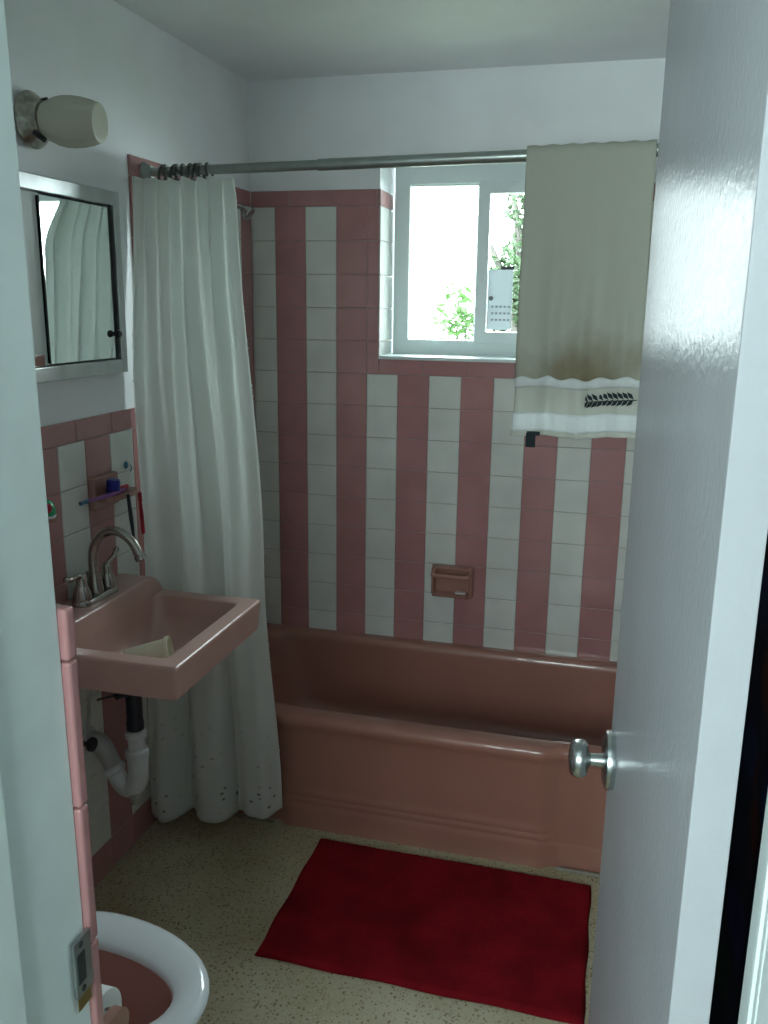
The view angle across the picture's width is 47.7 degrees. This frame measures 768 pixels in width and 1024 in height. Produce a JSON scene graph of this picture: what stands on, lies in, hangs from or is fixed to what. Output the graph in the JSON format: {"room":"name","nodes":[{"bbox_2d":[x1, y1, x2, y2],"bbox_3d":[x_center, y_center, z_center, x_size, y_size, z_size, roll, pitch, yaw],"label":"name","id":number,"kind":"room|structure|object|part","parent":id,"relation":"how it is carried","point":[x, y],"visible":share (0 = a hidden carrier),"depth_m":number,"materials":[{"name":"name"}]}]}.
{"room":"bathroom","nodes":[
{"label":"bathroom","id":0,"kind":"room"},
{"bbox_2d":[56,604,103,1023],"bbox_3d":[-0.374,0.220,0.802,4.200,2.233,0.138,4,14,14],"label":"wall","id":1,"kind":"structure","parent":0,"point":[65,614],"depth_m":0.85,"materials":[{"name":"tile"}]},
{"bbox_2d":[0,0,90,1023],"bbox_3d":[-0.374,0.294,0.779,0.127,2.100,0.178,4,14,14],"label":"trim","id":2,"kind":"structure","parent":1,"relation":"attached to","point":[41,911],"depth_m":0.77,"materials":[{"name":"paint"}]},
{"bbox_2d":[70,928,92,1012],"bbox_3d":[-0.305,0.465,0.879,0.005,0.080,0.027,4,14,14],"label":"strike plate","id":3,"kind":"object","parent":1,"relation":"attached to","point":[81,957],"visible":1,"depth_m":0.88,"materials":[{"name":"metal"}]},
{"bbox_2d":[103,1005,128,1023],"bbox_3d":[-0.413,0.643,1.058,0.149,0.068,0.134,4,14,14],"label":"paper holder","id":4,"kind":"object","parent":1,"relation":"attached to","point":[116,1014],"visible":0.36,"depth_m":1.08,"materials":[{"name":"pink ceramic"}]},
{"bbox_2d":[101,984,121,1010],"bbox_3d":[-0.401,0.637,1.101,0.105,0.082,0.082,4,14,14],"label":"toilet roll","id":5,"kind":"object","parent":4,"relation":"on","point":[111,995],"visible":0.17,"depth_m":1.10,"materials":[{"name":"white paper"}]},
{"bbox_2d":[568,0,767,1023],"bbox_3d":[0.299,0.279,1.027,0.170,2.008,0.636,4,14,14],"label":"door","id":6,"kind":"structure","parent":1,"relation":"in","point":[669,759],"depth_m":0.77,"materials":[{"name":"paint"}]},
{"bbox_3d":[0.313,0.371,1.309,0.070,0.068,0.068,4,14,14],"label":"knob","id":7,"kind":"part","parent":6,"relation":"part of","materials":[{"name":"silver metal"}]},
{"bbox_2d":[738,792,767,1023],"bbox_3d":[0.322,0.345,0.604,0.110,2.100,0.185,4,14,14],"label":"trim","id":8,"kind":"structure","parent":1,"relation":"attached to","point":[754,996],"depth_m":0.66,"materials":[{"name":"paint"}]},
{"bbox_2d":[4,0,255,887],"bbox_3d":[-0.815,-0.096,2.097,0.141,2.233,2.237,4,14,14],"label":"wall","id":9,"kind":"structure","parent":0,"point":[164,101],"depth_m":2.23,"materials":[{"name":"paint"}]},
{"bbox_2d":[48,515,57,522],"bbox_3d":[-0.761,-0.004,1.938,0.056,0.066,0.079,4,14,14],"label":"soap holder","id":10,"kind":"object","parent":9,"relation":"attached to","point":[53,520],"visible":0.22,"depth_m":1.94,"materials":[{"name":"pink ceramic"}]},
{"bbox_2d":[47,499,56,518],"bbox_3d":[-0.758,-0.007,1.942,0.048,0.044,0.048,4,14,14],"label":"ornament","id":11,"kind":"object","parent":10,"relation":"in","point":[51,507],"visible":0.36,"depth_m":1.93,"materials":[{"name":"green plastic"}]},
{"bbox_2d":[47,503,51,513],"bbox_3d":[-0.746,-0.007,1.923,0.024,0.023,0.009,-8,16,-34],"label":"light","id":12,"kind":"object","parent":11,"relation":"on","point":[49,505],"depth_m":1.93,"materials":[{"name":"red plastic"}]},
{"bbox_2d":[13,90,107,149],"bbox_3d":[-0.674,-0.829,1.832,0.158,0.116,0.122,4,14,14],"label":"wall lamp","id":13,"kind":"object","parent":9,"relation":"attached to","point":[69,121],"visible":1,"depth_m":1.80,"materials":[{"name":"glass"}]},
{"bbox_3d":[-0.658,-0.825,1.838,0.130,0.103,0.105,4,14,14],"label":"lamp shade","id":14,"kind":"part","parent":13,"relation":"part of","materials":[{"name":"white glass"}]},
{"bbox_2d":[19,170,127,382],"bbox_3d":[-0.748,-0.513,1.931,0.042,0.439,0.584,4,14,14],"label":"medicine cabinet","id":15,"kind":"object","parent":9,"relation":"attached to","point":[72,235],"visible":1,"depth_m":2.02,"materials":[{"name":"metal"}]},
{"bbox_3d":[-0.786,-0.485,1.810,0.001,0.369,0.252,4,14,14],"label":"panel","id":16,"kind":"part","parent":15,"relation":"part of","materials":[{"name":"white metal"}]},
{"bbox_2d":[34,355,44,366],"bbox_3d":[-0.777,-0.332,1.913,0.014,0.024,0.079,4,14,14],"label":"soap box","id":17,"kind":"object","parent":15,"relation":"in","point":[39,359],"visible":0.44,"depth_m":1.93,"materials":[{"name":"pink cardboard"}]},
{"bbox_3d":[-0.720,-0.540,2.044,0.002,0.364,0.274,4,14,14],"label":"mirror door","id":18,"kind":"part","parent":15,"relation":"part of","materials":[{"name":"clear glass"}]},
{"bbox_3d":[-0.715,-0.539,2.042,0.002,0.361,0.266,4,14,14],"label":"mirror door","id":19,"kind":"part","parent":15,"relation":"part of","materials":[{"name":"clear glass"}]},
{"bbox_3d":[-0.672,-0.450,2.194,0.018,0.018,0.018,4,14,14],"label":"pull knob","id":20,"kind":"part","parent":15,"relation":"part of","materials":[{"name":"black plastic"}]},
{"bbox_2d":[83,689,97,751],"bbox_3d":[-0.745,0.501,2.136,0.062,0.184,0.039,4,14,14],"label":"valve","id":21,"kind":"object","parent":9,"relation":"attached to","point":[91,744],"visible":0.82,"depth_m":2.14,"materials":[{"name":"black plastic"}]},
{"bbox_2d":[88,471,136,510],"bbox_3d":[-0.682,-0.056,2.213,0.065,0.082,0.143,4,14,14],"label":"toothbrush holder","id":22,"kind":"object","parent":9,"relation":"attached to","point":[97,484],"depth_m":2.17,"materials":[{"name":"pink ceramic"}]},
{"bbox_2d":[78,488,125,505],"bbox_3d":[-0.688,-0.037,2.128,0.011,0.012,0.176,5,14,18],"label":"toothbrush","id":23,"kind":"object","parent":22,"relation":"on","point":[113,493],"visible":1,"depth_m":2.12,"materials":[{"name":"purple plastic"}]},
{"bbox_3d":[-0.709,-0.054,2.203,0.017,0.082,0.109,4,14,14],"label":"plate","id":24,"kind":"part","parent":22,"relation":"part of","materials":[{"name":"pink ceramic"}]},
{"bbox_3d":[-0.680,-0.064,2.182,0.037,0.040,0.035,4,14,14],"label":"bottle cap","id":25,"kind":"part","parent":22,"relation":"part of","materials":[{"name":"blue plastic"}]},
{"bbox_2d":[96,486,136,502],"bbox_3d":[-0.681,-0.045,2.217,0.064,0.014,0.140,4,14,14],"label":"shelf","id":26,"kind":"object","parent":22,"relation":"attached to","point":[130,490],"depth_m":2.18,"materials":[{"name":"pink ceramic"}]},
{"bbox_2d":[126,494,135,538],"bbox_3d":[-0.644,0.022,2.218,0.021,0.142,0.011,-12,19,-43],"label":"toothbrush","id":27,"kind":"object","parent":22,"relation":"hanging from","point":[130,513],"visible":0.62,"depth_m":2.21,"materials":[{"name":"black plastic"}]},
{"bbox_2d":[138,492,144,533],"bbox_3d":[-0.640,0.002,2.292,0.011,0.118,0.030,-1,14,-8],"label":"toothbrush","id":28,"kind":"object","parent":22,"relation":"hanging from","point":[141,513],"visible":1,"depth_m":2.29,"materials":[{"name":"red plastic"}]},
{"bbox_3d":[-0.640,0.002,2.293,0.011,0.117,0.029,0,14,-3],"label":"handle","id":29,"kind":"part","parent":28,"relation":"part of","materials":[{"name":"red plastic"}]},
{"bbox_2d":[124,461,131,471],"bbox_3d":[-0.676,-0.121,2.304,0.022,0.027,0.023,4,14,14],"label":"hook","id":30,"kind":"object","parent":9,"relation":"attached to","point":[126,464],"visible":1,"depth_m":2.30,"materials":[{"name":"blue plastic"}]},
{"bbox_2d":[62,574,260,700],"bbox_3d":[-0.568,0.299,2.116,0.384,0.167,0.465,4,14,14],"label":"sink","id":31,"kind":"object","parent":9,"relation":"attached to","point":[203,629],"visible":0.82,"depth_m":2.10,"materials":[{"name":"ceramic"}]},
{"bbox_2d":[63,526,146,607],"bbox_3d":[-0.688,0.125,2.080,0.184,0.184,0.183,-10,17,-39],"label":"faucet","id":32,"kind":"object","parent":31,"relation":"on","point":[94,588],"visible":1,"depth_m":2.08,"materials":[{"name":"silver metal"}]},
{"bbox_3d":[-0.726,0.157,2.034,0.018,0.024,0.062,6,14,20],"label":"lever","id":33,"kind":"part","parent":32,"relation":"part of","materials":[{"name":"silver metal"}]},
{"bbox_3d":[-0.718,0.179,2.065,0.046,0.062,0.046,4,14,14],"label":"handle","id":34,"kind":"part","parent":32,"relation":"part of","materials":[{"name":"silver metal"}]},
{"bbox_3d":[-0.691,0.156,2.165,0.046,0.062,0.046,4,14,14],"label":"handle","id":35,"kind":"part","parent":32,"relation":"part of","materials":[{"name":"silver metal"}]},
{"bbox_3d":[-0.683,0.113,2.178,0.018,0.044,0.059,4,14,14],"label":"lever","id":36,"kind":"part","parent":32,"relation":"part of","materials":[{"name":"silver metal"}]},
{"bbox_3d":[-0.645,0.117,2.087,0.165,0.170,0.043,4,14,14],"label":"spout","id":37,"kind":"part","parent":32,"relation":"part of","materials":[{"name":"silver metal"}]},
{"bbox_2d":[83,693,148,804],"bbox_3d":[-0.686,0.568,2.170,0.168,0.380,0.137,4,14,14],"label":"drain pipe","id":38,"kind":"object","parent":31,"relation":"attached to","point":[131,785],"visible":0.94,"depth_m":2.19,"materials":[{"name":"white plastic"}]},
{"bbox_3d":[-0.714,0.614,2.221,0.088,0.105,0.055,4,14,14],"label":"trap arm","id":39,"kind":"part","parent":38,"relation":"part of"},
{"bbox_3d":[-0.667,0.447,2.096,0.006,0.018,0.063,8,15,28],"label":"lift lever","id":40,"kind":"part","parent":38,"relation":"part of","materials":[{"name":"black metal"}]},
{"bbox_2d":[123,636,173,657],"bbox_3d":[-0.545,0.324,2.010,0.113,0.073,0.069,0,14,-5],"label":"plastic tub","id":41,"kind":"object","parent":31,"relation":"in","point":[162,648],"visible":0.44,"depth_m":1.99,"materials":[{"name":"beige plastic"}]},
{"bbox_2d":[237,204,254,219],"bbox_3d":[-0.456,-0.976,2.803,0.078,0.067,0.048,4,14,14],"label":"shower","id":42,"kind":"object","parent":9,"relation":"attached to","point":[247,212],"visible":0.72,"depth_m":2.79,"materials":[{"name":"silver metal"}]},
{"bbox_2d":[193,808,599,877],"bbox_3d":[0.072,0.960,2.515,1.480,0.012,0.014,4,14,14],"label":"trim","id":43,"kind":"structure","parent":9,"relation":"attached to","point":[558,868],"depth_m":2.40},
{"bbox_2d":[140,143,658,178],"bbox_3d":[0.102,-0.852,2.105,1.519,0.072,0.052,4,14,14],"label":"curtain rod","id":44,"kind":"object","parent":9,"relation":"attached to","point":[501,156],"visible":0.52,"depth_m":2.13,"materials":[{"name":"metal"}]},
{"bbox_2d":[157,164,166,179],"bbox_3d":[-0.582,-0.888,2.284,0.016,0.048,0.045,4,14,14],"label":"curtain ring","id":45,"kind":"object","parent":44,"relation":"hanging from","point":[160,167],"visible":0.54,"depth_m":2.27,"materials":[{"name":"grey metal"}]},
{"bbox_2d":[162,164,172,179],"bbox_3d":[-0.569,-0.887,2.280,0.016,0.048,0.045,4,14,14],"label":"curtain ring","id":46,"kind":"object","parent":44,"relation":"hanging from","point":[163,165],"visible":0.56,"depth_m":2.26,"materials":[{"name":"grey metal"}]},
{"bbox_2d":[168,164,177,179],"bbox_3d":[-0.551,-0.886,2.276,0.018,0.048,0.045,4,14,14],"label":"curtain ring","id":47,"kind":"object","parent":44,"relation":"hanging from","point":[171,167],"visible":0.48,"depth_m":2.26,"materials":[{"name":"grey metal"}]},
{"bbox_2d":[173,164,180,180],"bbox_3d":[-0.538,-0.886,2.272,0.014,0.048,0.045,4,14,14],"label":"curtain ring","id":48,"kind":"object","parent":44,"relation":"hanging from","point":[175,165],"visible":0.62,"depth_m":2.25,"materials":[{"name":"grey metal"}]},
{"bbox_2d":[179,163,189,178],"bbox_3d":[-0.521,-0.884,2.268,0.014,0.048,0.045,4,14,14],"label":"curtain ring","id":49,"kind":"object","parent":44,"relation":"hanging from","point":[181,164],"visible":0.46,"depth_m":2.25,"materials":[{"name":"grey metal"}]},
{"bbox_2d":[185,163,194,177],"bbox_3d":[-0.505,-0.884,2.264,0.010,0.049,0.045,4,14,14],"label":"curtain ring","id":50,"kind":"object","parent":44,"relation":"hanging from","point":[188,164],"visible":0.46,"depth_m":2.25,"materials":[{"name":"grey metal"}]},
{"bbox_2d":[190,163,197,180],"bbox_3d":[-0.492,-0.883,2.260,0.015,0.048,0.045,4,14,14],"label":"curtain ring","id":51,"kind":"object","parent":44,"relation":"hanging from","point":[194,164],"visible":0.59,"depth_m":2.24,"materials":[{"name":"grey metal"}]},
{"bbox_2d":[196,162,205,178],"bbox_3d":[-0.475,-0.882,2.256,0.012,0.049,0.045,4,14,14],"label":"curtain ring","id":52,"kind":"object","parent":44,"relation":"hanging from","point":[199,163],"visible":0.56,"depth_m":2.24,"materials":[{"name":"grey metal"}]},
{"bbox_2d":[132,176,281,822],"bbox_3d":[-0.481,0.018,2.380,0.385,1.776,0.156,1,13,-1],"label":"shower curtain","id":53,"kind":"object","parent":44,"relation":"hanging from","point":[214,749],"visible":0.89,"depth_m":2.33,"materials":[{"name":"fabric"}]},
{"bbox_2d":[204,162,213,176],"bbox_3d":[-0.453,-0.880,2.250,0.014,0.048,0.045,4,14,14],"label":"curtain ring","id":54,"kind":"object","parent":44,"relation":"hanging from","point":[206,164],"visible":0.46,"depth_m":2.23,"materials":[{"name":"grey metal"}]},
{"bbox_2d":[510,139,656,446],"bbox_3d":[0.472,-0.506,2.078,0.307,0.712,0.081,4,14,14],"label":"bath towel","id":55,"kind":"object","parent":44,"relation":"hanging from","point":[587,213],"visible":1,"depth_m":2.05,"materials":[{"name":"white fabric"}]},
{"bbox_2d":[94,809,599,1023],"bbox_3d":[-0.264,1.247,1.531,4.200,0.100,4.000,4,14,14],"label":"floor","id":56,"kind":"structure","parent":0,"point":[220,888],"depth_m":2.23,"materials":[{"name":"stone"}]},
{"bbox_2d":[96,911,209,1023],"bbox_3d":[-0.615,0.761,1.475,0.661,0.863,0.416,4,14,14],"label":"toilet","id":57,"kind":"object","parent":56,"relation":"on","point":[159,978],"visible":0.52,"depth_m":1.53,"materials":[{"name":"white ceramic"}]},
{"bbox_3d":[-0.540,0.996,1.510,0.480,0.390,0.340,4,14,14],"label":"bowl","id":58,"kind":"part","parent":57,"relation":"part of","materials":[{"name":"red"}]},
{"bbox_2d":[254,838,590,1023],"bbox_3d":[0.124,1.030,2.210,0.776,0.014,0.488,4,14,14],"label":"bath mat","id":59,"kind":"object","parent":56,"relation":"on","point":[501,938],"visible":1,"depth_m":2.16,"materials":[{"name":"red fabric"}]},
{"bbox_2d":[237,623,616,872],"bbox_3d":[0.166,0.707,2.808,1.519,0.365,0.736,4,14,14],"label":"bathtub","id":60,"kind":"object","parent":56,"relation":"on","point":[461,749],"visible":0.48,"depth_m":2.54,"materials":[{"name":"pink ceramic"}]},
{"bbox_2d":[113,0,669,80],"bbox_3d":[-0.215,-1.038,1.058,4.200,0.100,4.150,4,14,14],"label":"ceiling","id":61,"kind":"structure","parent":0,"point":[255,40],"depth_m":2.33,"materials":[{"name":"paint"}]},
{"bbox_2d":[247,58,665,661],"bbox_3d":[0.302,-0.308,3.044,1.800,2.233,0.252,4,14,14],"label":"wall","id":62,"kind":"structure","parent":0,"point":[379,466],"depth_m":2.96,"materials":[{"name":"tile"}]},
{"bbox_3d":[0.317,-0.523,2.963,0.643,0.012,0.202,4,14,14],"label":"window sill","id":63,"kind":"part","parent":62,"relation":"part of","materials":[{"name":"white plastic"}]},
{"bbox_2d":[430,564,474,598],"bbox_3d":[0.235,0.249,3.034,0.149,0.112,0.074,4,14,14],"label":"soap dish","id":64,"kind":"object","parent":62,"relation":"attached to","point":[445,579],"visible":1,"depth_m":3.04,"materials":[{"name":"pink ceramic"}]},
{"bbox_2d":[432,590,468,598],"bbox_3d":[0.234,0.290,3.042,0.125,0.014,0.054,4,14,14],"label":"tray","id":65,"kind":"object","parent":64,"relation":"on","point":[439,593],"depth_m":3.03,"materials":[{"name":"pink ceramic"}]},
{"bbox_2d":[455,591,465,594],"bbox_3d":[0.266,0.282,3.030,0.038,0.008,0.024,4,14,14],"label":"soap","id":66,"kind":"object","parent":64,"relation":"in","point":[456,592],"visible":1,"depth_m":3.02,"materials":[{"name":"grey"}]},
{"bbox_2d":[393,162,525,355],"bbox_3d":[0.348,-0.860,2.987,0.635,0.636,0.090,4,14,14],"label":"window","id":67,"kind":"structure","parent":62,"relation":"in","point":[499,178],"depth_m":2.99,"materials":[{"name":"white plastic"}]},
{"bbox_3d":[0.208,-0.863,3.031,0.259,0.543,0.038,4,14,14],"label":"fixed sash","id":68,"kind":"part","parent":67,"relation":"part of","materials":[{"name":"clear glass"}]},
{"bbox_3d":[0.475,-0.839,2.940,0.321,0.534,0.040,4,14,14],"label":"sliding sash","id":69,"kind":"part","parent":67,"relation":"part of","materials":[{"name":"white plastic"}]},
{"bbox_2d":[486,267,514,329],"bbox_3d":[0.398,-0.730,2.972,0.088,0.210,0.004,4,14,14],"label":"window sticker","id":70,"kind":"object","parent":67,"relation":"attached to","point":[500,282],"visible":1,"depth_m":2.97,"materials":[{"name":"grey plastic"}]},
{"bbox_2d":[489,296,509,320],"bbox_3d":[0.394,-0.698,2.979,0.074,0.083,0.001,4,14,14],"label":"print","id":71,"kind":"object","parent":70,"relation":"attached to","point":[499,306],"depth_m":2.98,"materials":[{"name":"grey"}]},
{"bbox_3d":[0.788,0.023,1.686,0.141,2.233,2.237,4,14,14],"label":"wall","id":72,"kind":"structure","parent":0,"visible":0},
{"bbox_3d":[0.551,-0.493,0.982,0.043,0.036,0.036,4,14,14],"label":"robe hook","id":73,"kind":"object","parent":72,"relation":"attached to","visible":0},
{"bbox_2d":[709,532,767,1023],"bbox_3d":[0.508,0.321,1.207,0.079,1.670,0.601,4,14,14],"label":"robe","id":74,"kind":"object","parent":73,"relation":"hanging from","point":[752,786],"visible":0.25,"depth_m":1.06,"materials":[{"name":"fabric"}]},
{"label":"outside","id":75,"kind":"structure","parent":0,"visible":0},
{"bbox_3d":[3.855,-1.169,13.656,21.000,0.050,21.600,4,14,14],"label":"ground","id":76,"kind":"structure","parent":75,"visible":0},
{"bbox_2d":[430,280,474,339],"bbox_3d":[0.838,-1.290,9.123,0.867,2.240,0.842,4,14,14],"label":"shrub","id":77,"kind":"object","parent":76,"relation":"on","point":[462,315],"visible":0.36,"depth_m":8.85,"materials":[{"name":"green plant"}]},
{"bbox_2d":[489,194,523,331],"bbox_3d":[1.768,-1.641,8.527,1.708,3.215,1.096,1,13,1],"label":"tree","id":78,"kind":"object","parent":76,"relation":"on","point":[514,253],"visible":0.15,"depth_m":8.28,"materials":[{"name":"green plant"}]}
]}

